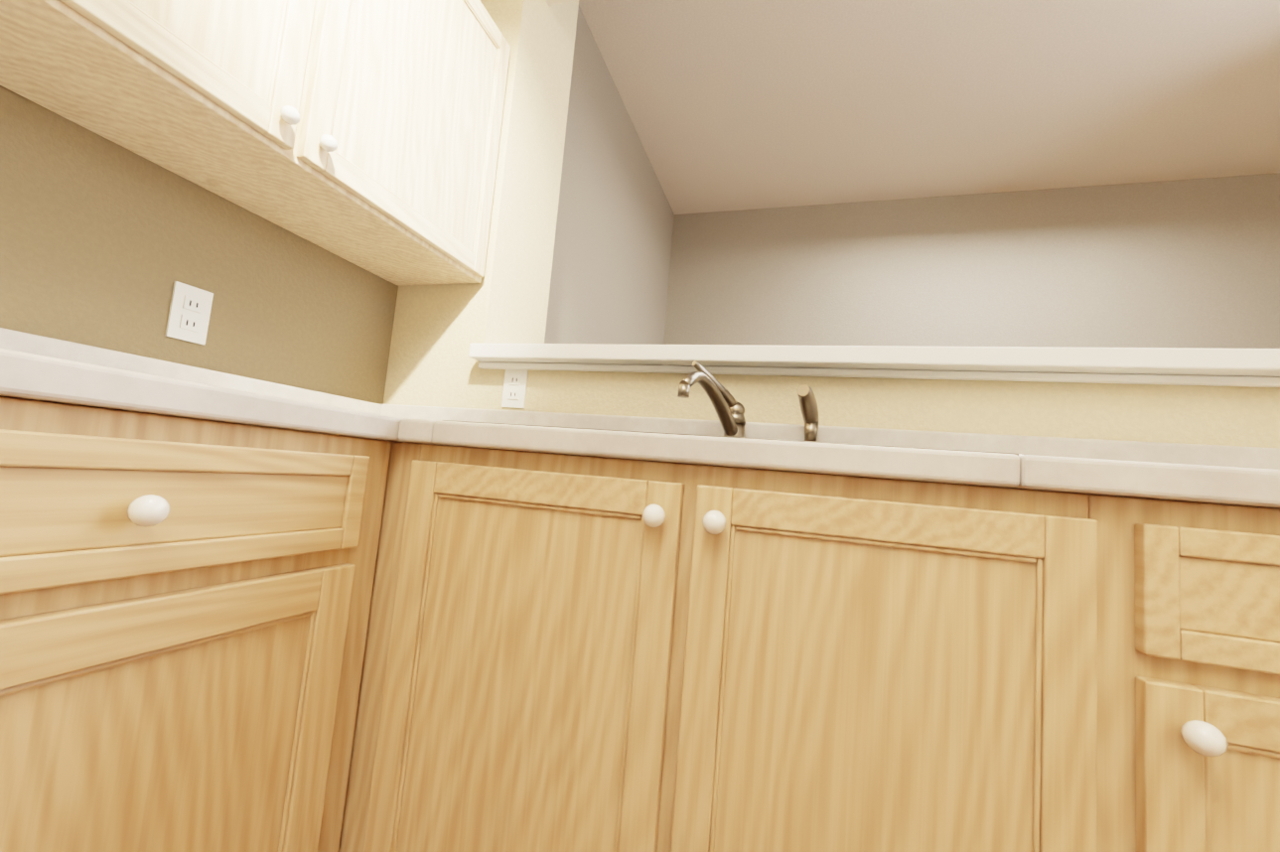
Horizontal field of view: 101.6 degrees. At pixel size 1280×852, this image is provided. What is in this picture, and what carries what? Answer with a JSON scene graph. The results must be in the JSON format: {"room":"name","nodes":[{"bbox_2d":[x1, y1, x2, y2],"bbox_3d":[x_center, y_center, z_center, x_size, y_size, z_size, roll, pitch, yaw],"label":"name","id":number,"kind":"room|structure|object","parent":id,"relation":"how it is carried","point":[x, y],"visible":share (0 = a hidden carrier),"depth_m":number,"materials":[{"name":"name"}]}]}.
{"room":"kitchen","nodes":[
{"label":"kitchen","id":0,"kind":"room"},
{"bbox_2d":[0,5,675,404],"bbox_3d":[-1.043,-0.817,0.916,0.120,3.300,8.080,3,-6,17],"label":"wall","id":1,"kind":"structure","parent":0,"point":[105,243],"depth_m":1.22,"materials":[{"name":"beige paint"}]},
{"bbox_2d":[0,0,361,198],"bbox_3d":[-0.842,-0.916,0.785,0.327,0.762,0.683,3,-6,17],"label":"upper cabinet","id":2,"kind":"object","parent":1,"relation":"attached to","point":[233,98],"depth_m":0.88,"materials":[{"name":"white wood"}]},
{"bbox_2d":[165,281,213,345],"bbox_3d":[-0.949,-0.237,1.103,0.009,0.116,0.072,3,-6,17],"label":"electrical outlet","id":3,"kind":"object","parent":1,"relation":"attached to","point":[189,314],"visible":1,"depth_m":1.10,"materials":[{"name":"white plastic"}]},
{"bbox_2d":[226,0,510,285],"bbox_3d":[-0.680,-0.852,1.321,0.327,0.762,0.677,3,-6,17],"label":"upper cabinet","id":4,"kind":"object","parent":1,"relation":"attached to","point":[364,134],"depth_m":1.30,"materials":[{"name":"white wood"}]},
{"bbox_2d":[545,0,578,5],"bbox_3d":[1.394,-2.037,-1.285,6.300,0.880,5.020,3,-6,17],"label":"ceiling","id":5,"kind":"structure","parent":0,"point":[552,2],"depth_m":1.78,"materials":[{"name":"beige paint"}]},
{"bbox_2d":[383,0,1279,448],"bbox_3d":[0.335,-0.642,1.540,2.400,3.300,0.360,3,-6,17],"label":"wall","id":6,"kind":"structure","parent":0,"point":[1243,416],"depth_m":1.47,"materials":[{"name":"beige paint"}]},
{"bbox_2d":[501,369,528,408],"bbox_3d":[-0.359,-0.110,1.493,0.072,0.116,0.009,3,-6,17],"label":"electrical outlet","id":7,"kind":"object","parent":6,"relation":"attached to","point":[514,388],"visible":0.98,"depth_m":1.49,"materials":[{"name":"white plastic"}]},
{"bbox_2d":[468,343,1279,387],"bbox_3d":[0.510,-0.135,1.332,1.989,0.060,0.320,3,-6,17],"label":"trim","id":8,"kind":"structure","parent":6,"relation":"on","point":[1255,367],"depth_m":1.15,"materials":[{"name":"white paint"}]},
{"bbox_2d":[578,0,1279,214],"bbox_3d":[2.615,-2.059,2.660,6.300,0.100,3.180,3,-6,17],"label":"ceiling","id":9,"kind":"structure","parent":0,"point":[740,104],"depth_m":3.18,"materials":[{"name":"beige paint"}]},
{"bbox_2d":[663,172,1279,348],"bbox_3d":[3.002,-0.193,3.940,6.120,3.300,0.100,3,-6,17],"label":"wall","id":10,"kind":"structure","parent":0,"point":[1168,264],"depth_m":4.07,"materials":[{"name":"beige paint"}]},
{"bbox_3d":[1.610,1.010,-0.041,6.300,0.060,8.200,3,-6,17],"label":"floor","id":11,"kind":"structure","parent":0,"visible":0},
{"bbox_2d":[0,396,405,851],"bbox_3d":[-0.818,0.400,0.588,0.626,0.862,0.660,3,-6,17],"label":"base cabinet","id":12,"kind":"object","parent":11,"relation":"on","point":[218,637],"depth_m":0.57,"materials":[{"name":"brown wood"}]},
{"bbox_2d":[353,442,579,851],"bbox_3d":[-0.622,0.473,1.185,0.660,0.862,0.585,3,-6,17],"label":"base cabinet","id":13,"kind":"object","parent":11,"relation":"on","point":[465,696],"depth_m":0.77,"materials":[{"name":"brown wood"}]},
{"bbox_2d":[0,327,1279,508],"bbox_3d":[-0.309,-0.154,-0.442,2.148,0.129,3.662,3,-6,17],"label":"countertop","id":14,"kind":"structure","parent":13,"relation":"on","point":[36,367],"depth_m":0.68,"materials":[{"name":"stone"}]},
{"bbox_2d":[441,420,1023,485],"bbox_3d":[0.136,0.128,0.991,0.825,0.170,0.565,3,-6,17],"label":"sink","id":15,"kind":"object","parent":14,"relation":"in","point":[745,438],"visible":0.02,"depth_m":0.71,"materials":[{"name":"white ceramic"}]},
{"bbox_2d":[677,360,819,441],"bbox_3d":[0.240,-0.038,1.085,0.281,0.193,0.334,3,-6,17],"label":"faucet","id":16,"kind":"object","parent":14,"relation":"on","point":[729,409],"visible":0.88,"depth_m":1.15,"materials":[{"name":"silver metal"}]},
{"bbox_2d":[901,482,1279,851],"bbox_3d":[0.800,0.550,0.732,0.624,0.862,0.610,3,-6,17],"label":"base cabinet","id":17,"kind":"object","parent":11,"relation":"on","point":[1086,672],"depth_m":0.56,"materials":[{"name":"brown wood"}]}
]}

